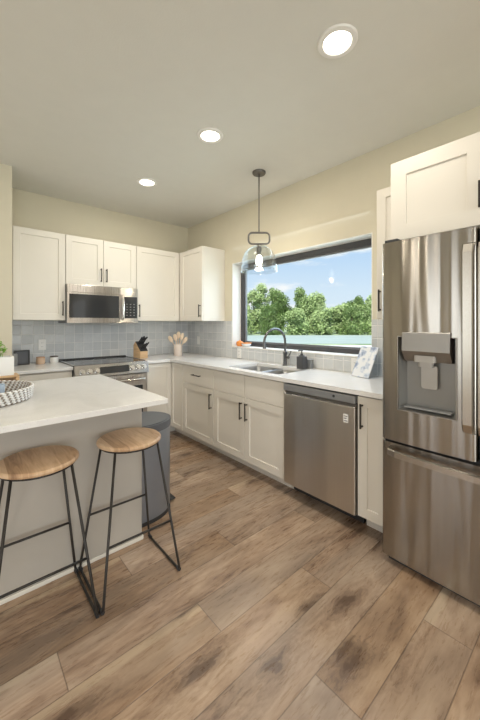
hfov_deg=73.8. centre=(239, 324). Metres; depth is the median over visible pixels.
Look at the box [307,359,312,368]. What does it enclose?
sponge holder
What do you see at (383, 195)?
upper cabinet
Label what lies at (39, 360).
canister
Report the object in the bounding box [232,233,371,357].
window
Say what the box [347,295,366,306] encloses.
tree
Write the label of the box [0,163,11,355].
wall
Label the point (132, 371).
range
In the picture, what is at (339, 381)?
countertop
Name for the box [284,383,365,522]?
dishwasher
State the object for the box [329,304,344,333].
tree
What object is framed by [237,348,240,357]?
wall outlet
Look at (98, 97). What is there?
ceiling
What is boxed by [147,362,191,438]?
base cabinet
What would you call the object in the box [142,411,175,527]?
trash can
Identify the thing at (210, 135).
recessed light
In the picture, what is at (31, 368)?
countertop
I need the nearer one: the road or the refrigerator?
the refrigerator
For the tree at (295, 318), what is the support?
on the ground
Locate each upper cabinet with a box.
[12,226,64,320]
[65,234,135,288]
[136,246,178,320]
[179,246,224,320]
[377,186,390,318]
[391,132,479,239]
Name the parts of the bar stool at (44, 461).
leg frame, seat, leg frame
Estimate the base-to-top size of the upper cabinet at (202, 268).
0.900 m
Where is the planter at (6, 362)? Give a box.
[0,341,13,375]
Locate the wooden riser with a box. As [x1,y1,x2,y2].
[0,373,19,379]
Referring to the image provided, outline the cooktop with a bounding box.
[59,356,145,366]
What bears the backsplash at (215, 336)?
attached to the wall at (338, 202)
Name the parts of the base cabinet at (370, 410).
handle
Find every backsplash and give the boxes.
[12,320,187,362]
[188,319,382,376]
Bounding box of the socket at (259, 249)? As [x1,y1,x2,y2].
[256,244,261,255]
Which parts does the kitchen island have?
shoe molding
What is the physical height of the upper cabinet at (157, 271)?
0.900 m
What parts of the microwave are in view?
door, handle, control panel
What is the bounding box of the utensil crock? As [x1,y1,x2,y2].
[174,344,181,355]
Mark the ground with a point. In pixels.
(285, 331)
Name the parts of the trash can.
lid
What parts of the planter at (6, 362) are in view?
pot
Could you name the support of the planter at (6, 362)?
on the wooden riser
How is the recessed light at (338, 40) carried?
in the ceiling
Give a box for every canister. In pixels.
[36,356,44,363]
[50,356,58,362]
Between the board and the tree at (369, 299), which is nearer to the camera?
the board
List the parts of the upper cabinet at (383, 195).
handle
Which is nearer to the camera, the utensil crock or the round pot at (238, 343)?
the round pot at (238, 343)
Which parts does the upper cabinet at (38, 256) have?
handle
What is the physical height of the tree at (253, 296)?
12.261 m
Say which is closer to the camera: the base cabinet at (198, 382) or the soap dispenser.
the soap dispenser
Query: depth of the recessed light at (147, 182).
3.18 m
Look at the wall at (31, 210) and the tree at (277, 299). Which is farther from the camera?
the tree at (277, 299)
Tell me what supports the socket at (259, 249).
attached to the pendant lamp at (258, 173)
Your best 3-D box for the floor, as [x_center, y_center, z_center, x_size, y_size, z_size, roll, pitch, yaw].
[-0.576,1.390,-0.432,6.900,0.120,8.400,0,0,-41]
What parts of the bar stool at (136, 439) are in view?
leg frame, seat, leg frame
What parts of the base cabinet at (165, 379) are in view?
door, door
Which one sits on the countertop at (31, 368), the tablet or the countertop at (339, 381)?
the tablet
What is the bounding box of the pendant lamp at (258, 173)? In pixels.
[241,169,276,274]
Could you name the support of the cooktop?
in the range
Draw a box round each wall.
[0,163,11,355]
[12,188,187,361]
[188,106,479,357]
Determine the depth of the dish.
3.80 m
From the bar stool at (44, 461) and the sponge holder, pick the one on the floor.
the bar stool at (44, 461)
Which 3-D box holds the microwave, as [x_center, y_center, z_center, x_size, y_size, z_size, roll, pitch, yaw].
[-1.609,-0.216,3.674,0.758,0.406,0.454,0,0,-41]
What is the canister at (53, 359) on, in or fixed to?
on the countertop at (31, 368)
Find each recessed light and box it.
[137,178,156,186]
[197,127,222,143]
[317,23,357,58]
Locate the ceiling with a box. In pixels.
[0,0,479,227]
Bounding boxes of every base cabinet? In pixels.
[19,370,71,380]
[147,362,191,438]
[183,364,222,453]
[214,370,293,488]
[358,395,383,532]
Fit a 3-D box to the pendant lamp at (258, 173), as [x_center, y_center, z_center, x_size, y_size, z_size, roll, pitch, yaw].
[0.177,-0.951,2.974,0.344,0.928,0.344,0,0,0]
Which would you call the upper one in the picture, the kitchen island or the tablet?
the tablet
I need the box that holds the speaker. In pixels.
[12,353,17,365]
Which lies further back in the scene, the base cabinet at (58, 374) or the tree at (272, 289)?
the tree at (272, 289)
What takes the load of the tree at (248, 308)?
on the ground
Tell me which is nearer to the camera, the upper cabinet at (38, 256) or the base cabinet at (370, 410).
the base cabinet at (370, 410)
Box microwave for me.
[58,284,137,322]
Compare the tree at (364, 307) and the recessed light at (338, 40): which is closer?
the recessed light at (338, 40)
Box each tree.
[247,289,264,333]
[247,307,250,327]
[256,283,269,332]
[257,303,282,334]
[267,287,285,331]
[269,290,291,333]
[284,307,310,334]
[292,287,306,321]
[300,294,317,333]
[309,307,334,334]
[311,291,325,332]
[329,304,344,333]
[338,303,367,334]
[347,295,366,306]
[354,301,371,333]
[363,303,371,334]
[364,293,371,304]
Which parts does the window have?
sill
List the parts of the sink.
bowl, bowl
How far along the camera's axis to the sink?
3.29 m
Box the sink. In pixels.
[241,366,297,373]
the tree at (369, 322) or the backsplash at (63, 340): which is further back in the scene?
the tree at (369, 322)
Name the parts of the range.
vent trim, control panel, oven door, handle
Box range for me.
[59,355,148,411]
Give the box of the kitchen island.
[0,408,143,604]
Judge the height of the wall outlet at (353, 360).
0.116 m
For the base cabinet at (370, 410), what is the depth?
1.98 m
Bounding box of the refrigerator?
[383,227,479,606]
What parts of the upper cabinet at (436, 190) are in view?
handle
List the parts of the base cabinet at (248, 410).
door, drawer, door, drawer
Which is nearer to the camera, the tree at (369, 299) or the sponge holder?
the sponge holder
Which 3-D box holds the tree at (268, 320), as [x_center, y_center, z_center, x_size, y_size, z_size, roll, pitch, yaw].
[6.730,-1.349,75.241,6.370,8.016,5.774,0,0,34]
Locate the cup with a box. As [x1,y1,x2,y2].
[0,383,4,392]
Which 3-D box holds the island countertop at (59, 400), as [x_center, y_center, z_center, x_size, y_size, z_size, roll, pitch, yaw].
[-1.703,0.431,1.422,2.450,0.030,1.151,0,0,-41]
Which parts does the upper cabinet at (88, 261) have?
door, door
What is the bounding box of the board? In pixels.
[351,346,378,378]
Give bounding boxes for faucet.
[263,328,291,365]
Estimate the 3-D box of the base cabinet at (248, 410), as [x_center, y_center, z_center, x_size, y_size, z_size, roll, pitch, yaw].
[0.263,0.889,3.039,0.656,0.882,0.928,0,0,-41]
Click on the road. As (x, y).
(328, 345)
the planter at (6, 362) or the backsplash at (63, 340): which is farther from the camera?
the backsplash at (63, 340)
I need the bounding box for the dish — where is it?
[241,342,250,346]
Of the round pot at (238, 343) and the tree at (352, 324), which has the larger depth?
the tree at (352, 324)
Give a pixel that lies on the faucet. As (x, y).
(285, 357)
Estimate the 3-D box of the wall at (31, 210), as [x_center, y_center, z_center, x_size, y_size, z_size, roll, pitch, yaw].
[-1.654,-0.042,4.075,2.178,2.745,0.200,0,0,-41]
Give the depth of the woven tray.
1.72 m
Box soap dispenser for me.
[297,350,306,368]
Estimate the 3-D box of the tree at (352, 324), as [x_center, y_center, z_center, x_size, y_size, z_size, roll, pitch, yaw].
[26.788,-1.087,75.836,6.996,7.892,5.841,0,0,12]
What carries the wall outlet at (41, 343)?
attached to the wall at (31, 210)
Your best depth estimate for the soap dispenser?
2.96 m
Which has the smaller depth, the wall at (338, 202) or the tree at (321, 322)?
the wall at (338, 202)
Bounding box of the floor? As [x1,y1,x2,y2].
[0,430,479,719]
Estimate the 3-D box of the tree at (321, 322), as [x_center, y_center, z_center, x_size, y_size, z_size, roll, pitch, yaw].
[19.505,-0.633,76.102,5.893,6.670,7.373,0,0,19]
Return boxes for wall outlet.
[38,339,45,349]
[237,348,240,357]
[351,358,356,371]
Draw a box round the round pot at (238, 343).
[236,340,242,345]
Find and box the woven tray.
[0,380,33,406]
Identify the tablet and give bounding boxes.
[13,350,29,364]
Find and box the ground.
[247,326,371,344]
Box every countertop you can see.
[0,374,167,433]
[14,362,72,374]
[129,352,382,398]
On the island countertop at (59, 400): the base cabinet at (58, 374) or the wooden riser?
the wooden riser
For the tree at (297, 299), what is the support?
on the ground
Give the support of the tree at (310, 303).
on the ground
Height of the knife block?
0.206 m
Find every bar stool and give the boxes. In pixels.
[0,445,99,618]
[78,427,180,615]
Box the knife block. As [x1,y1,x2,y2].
[133,341,147,358]
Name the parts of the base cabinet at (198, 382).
drawer, door, handle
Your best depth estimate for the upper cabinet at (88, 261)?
3.55 m
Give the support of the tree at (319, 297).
on the ground
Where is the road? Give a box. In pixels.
[328,345,371,346]
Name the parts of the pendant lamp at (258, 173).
rod, bulb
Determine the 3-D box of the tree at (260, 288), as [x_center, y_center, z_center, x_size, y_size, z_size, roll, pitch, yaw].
[6.549,-4.917,94.949,6.856,15.164,5.310,0,0,-44]
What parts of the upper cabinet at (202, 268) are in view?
door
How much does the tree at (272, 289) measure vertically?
13.741 m
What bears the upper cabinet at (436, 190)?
attached to the wall at (338, 202)
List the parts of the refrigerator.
dispenser trim, freezer drawer, door, handle, handle, handle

